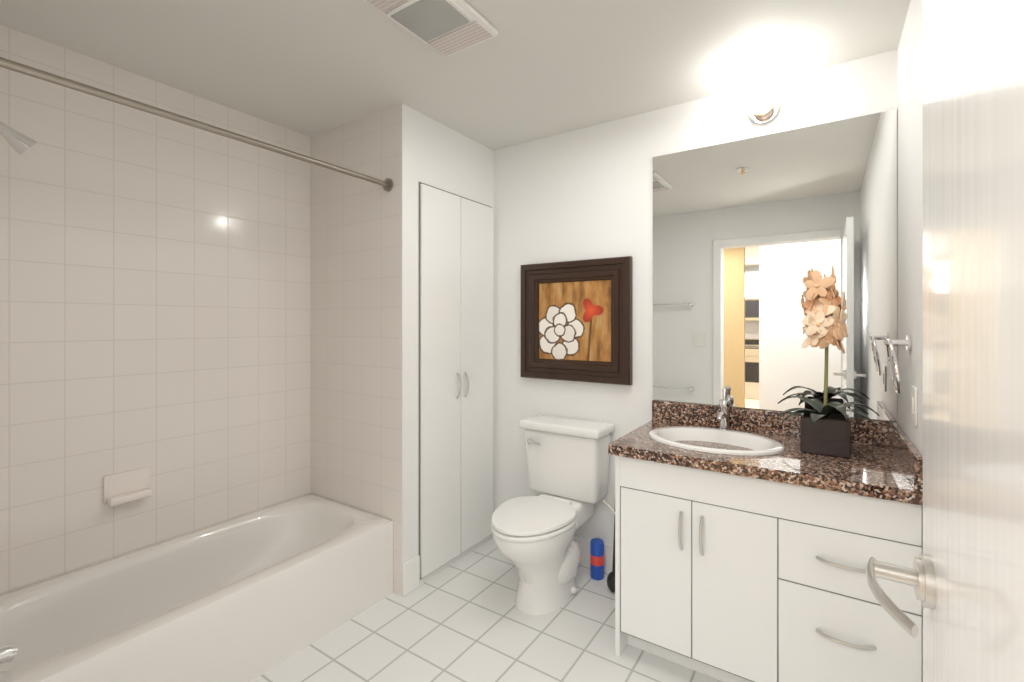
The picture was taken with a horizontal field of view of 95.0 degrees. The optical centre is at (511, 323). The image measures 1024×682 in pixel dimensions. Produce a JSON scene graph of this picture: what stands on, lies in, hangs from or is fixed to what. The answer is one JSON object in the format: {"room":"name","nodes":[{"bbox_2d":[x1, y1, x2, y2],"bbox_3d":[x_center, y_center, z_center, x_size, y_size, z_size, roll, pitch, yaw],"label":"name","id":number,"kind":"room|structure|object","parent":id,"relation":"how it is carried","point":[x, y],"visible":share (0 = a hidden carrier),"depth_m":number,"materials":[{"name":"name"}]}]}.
{"room":"bathroom","nodes":[
{"label":"bathroom","id":0,"kind":"room"},
{"bbox_2d":[0,25,310,594],"bbox_3d":[-1.467,0.130,2.397,0.100,2.440,2.640,0,0,34],"label":"wall","id":1,"kind":"structure","parent":0,"point":[155,294],"depth_m":2.06,"materials":[{"name":"tile"}]},
{"bbox_2d":[103,467,152,505],"bbox_3d":[-1.630,0.694,2.001,0.073,0.117,0.160,0,0,34],"label":"soap dish","id":2,"kind":"object","parent":1,"relation":"attached to","point":[125,487],"visible":1,"depth_m":2.00,"materials":[{"name":"white ceramic"}]},
{"bbox_2d":[311,103,493,595],"bbox_3d":[-0.646,0.130,2.853,0.760,2.440,0.770,0,0,34],"label":"wall","id":3,"kind":"structure","parent":0,"point":[364,345],"depth_m":2.48,"materials":[{"name":"white paint"}]},
{"bbox_2d":[419,182,492,578],"bbox_3d":[-0.283,0.295,2.665,0.047,2.050,0.636,0,0,34],"label":"closet door","id":4,"kind":"structure","parent":3,"relation":"in","point":[455,373],"depth_m":2.62,"materials":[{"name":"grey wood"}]},
{"bbox_2d":[0,0,910,150],"bbox_3d":[-0.285,-1.140,1.609,2.940,0.100,2.640,0,0,34],"label":"ceiling","id":5,"kind":"structure","parent":0,"point":[533,70],"depth_m":1.89,"materials":[{"name":"white paint"}]},
{"bbox_2d":[364,0,498,56],"bbox_3d":[-0.283,-1.073,1.631,0.270,0.034,0.450,0,0,34],"label":"fan","id":6,"kind":"object","parent":5,"relation":"attached to","point":[445,28],"visible":1,"depth_m":1.65,"materials":[{"name":"white plastic"}]},
{"bbox_2d":[251,539,722,681],"bbox_3d":[-0.285,1.400,1.609,2.940,0.100,2.640,0,0,34],"label":"floor","id":7,"kind":"structure","parent":0,"point":[464,619],"depth_m":1.99,"materials":[{"name":"tile"}]},
{"bbox_2d":[0,493,392,681],"bbox_3d":[-1.286,1.167,1.945,0.696,0.365,1.446,0,0,34],"label":"bathtub","id":8,"kind":"object","parent":7,"relation":"on","point":[250,597],"visible":1,"depth_m":1.89,"materials":[{"name":"white ceramic"}]},
{"bbox_2d":[491,414,614,614],"bbox_3d":[0.201,0.939,2.320,0.566,0.822,0.715,0,0,34],"label":"toilet","id":9,"kind":"object","parent":7,"relation":"on","point":[538,546],"visible":0.88,"depth_m":2.34,"materials":[{"name":"white ceramic"}]},
{"bbox_2d":[590,538,603,579],"bbox_3d":[0.454,1.252,2.501,0.072,0.193,0.072,0,0,34],"label":"can","id":10,"kind":"object","parent":7,"relation":"on","point":[596,558],"visible":1,"depth_m":2.47,"materials":[{"name":"blue metal"}]},
{"bbox_2d":[607,515,614,591],"bbox_3d":[0.537,1.113,2.405,0.075,0.473,0.169,0,0,34],"label":"toilet brush","id":11,"kind":"object","parent":7,"relation":"on","point":[611,581],"visible":0.5,"depth_m":2.36,"materials":[{"name":"black plastic"}]},
{"bbox_2d":[608,389,922,681],"bbox_3d":[0.957,0.824,1.880,0.970,1.049,0.606,0,0,34],"label":"bathroom vanity","id":12,"kind":"object","parent":7,"relation":"on","point":[749,543],"visible":1,"depth_m":1.65,"materials":[{"name":"white wood"}]},
{"bbox_2d":[777,265,878,457],"bbox_3d":[1.205,0.134,1.807,0.330,0.711,0.298,0,0,34],"label":"orchid","id":13,"kind":"object","parent":12,"relation":"on","point":[825,429],"visible":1,"depth_m":1.76,"materials":[{"name":"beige plant"}]},
{"bbox_2d":[494,49,897,544],"bbox_3d":[0.461,0.130,2.638,2.840,2.440,0.100,0,0,34],"label":"wall","id":14,"kind":"structure","parent":0,"point":[586,193],"depth_m":2.55,"materials":[{"name":"white paint"}]},
{"bbox_2d":[492,534,612,573],"bbox_3d":[0.307,1.270,2.668,1.030,0.160,0.020,0,0,34],"label":"baseboard","id":15,"kind":"structure","parent":14,"relation":"attached to","point":[584,543],"depth_m":2.59,"materials":[{"name":"white paint"}]},
{"bbox_2d":[521,256,632,384],"bbox_3d":[0.340,-0.015,2.632,0.675,0.670,0.041,0,0,34],"label":"picture frame","id":16,"kind":"object","parent":14,"relation":"attached to","point":[576,320],"visible":0.96,"depth_m":2.61,"materials":[{"name":"brown wood"}]},
{"bbox_2d":[749,89,778,123],"bbox_3d":[1.101,-0.965,2.065,0.120,0.120,0.141,0,0,34],"label":"light","id":17,"kind":"object","parent":14,"relation":"attached to","point":[764,106],"visible":1,"depth_m":2.03,"materials":[{"name":"white glass"}]},
{"bbox_2d":[653,109,896,420],"bbox_3d":[1.124,-0.232,2.131,0.969,1.237,0.005,0,0,34],"label":"mirror","id":18,"kind":"object","parent":14,"relation":"attached to","point":[748,233],"visible":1,"depth_m":2.09,"materials":[{"name":"clear glass"}]},
{"bbox_2d":[898,0,922,681],"bbox_3d":[0.868,0.130,0.779,0.100,2.440,2.540,0,0,34],"label":"wall","id":19,"kind":"structure","parent":0,"point":[910,187],"depth_m":1.56,"materials":[{"name":"white paint"}]},
{"bbox_2d":[884,335,910,393],"bbox_3d":[1.313,0.140,1.600,0.069,0.201,0.181,0,0,34],"label":"towel ring","id":20,"kind":"object","parent":19,"relation":"attached to","point":[889,343],"visible":1,"depth_m":1.58,"materials":[{"name":"silver metal"}]},
{"bbox_2d":[911,385,917,426],"bbox_3d":[1.276,0.260,1.490,0.010,0.120,0.075,0,0,34],"label":"switch plate","id":21,"kind":"object","parent":19,"relation":"attached to","point":[914,405],"visible":0.98,"depth_m":1.47,"materials":[{"name":"white plastic"}]},
{"bbox_2d":[866,0,1023,681],"bbox_3d":[0.366,0.314,0.297,0.185,2.057,0.930,0,0,34],"label":"door","id":22,"kind":"structure","parent":19,"relation":"in","point":[964,576],"depth_m":0.46,"materials":[{"name":"painted wood"},{"name":"satin nickel"}]},
{"bbox_3d":[-1.753,0.130,1.193,0.760,2.440,0.320,0,0,34],"label":"tiled wall","id":23,"kind":"structure","parent":0,"visible":0},
{"bbox_2d":[0,644,18,663],"bbox_3d":[-1.479,0.941,1.297,0.048,0.060,0.164,0,0,34],"label":"tub spout","id":24,"kind":"object","parent":23,"relation":"attached to","point":[8,652],"visible":1,"depth_m":1.34,"materials":[{"name":"silver metal"}]},
{"bbox_2d":[0,121,36,154],"bbox_3d":[-1.615,-0.609,1.435,0.066,0.141,0.234,0,0,34],"label":"shower head","id":25,"kind":"object","parent":23,"relation":"attached to","point":[19,143],"visible":1,"depth_m":1.48},
{"bbox_2d":[0,57,392,190],"bbox_3d":[-1.024,-0.700,1.771,0.064,0.064,1.446,0,0,34],"label":"rail","id":26,"kind":"object","parent":23,"relation":"attached to","point":[387,184],"visible":1,"depth_m":1.57,"materials":[{"name":"silver metal"}]}
]}

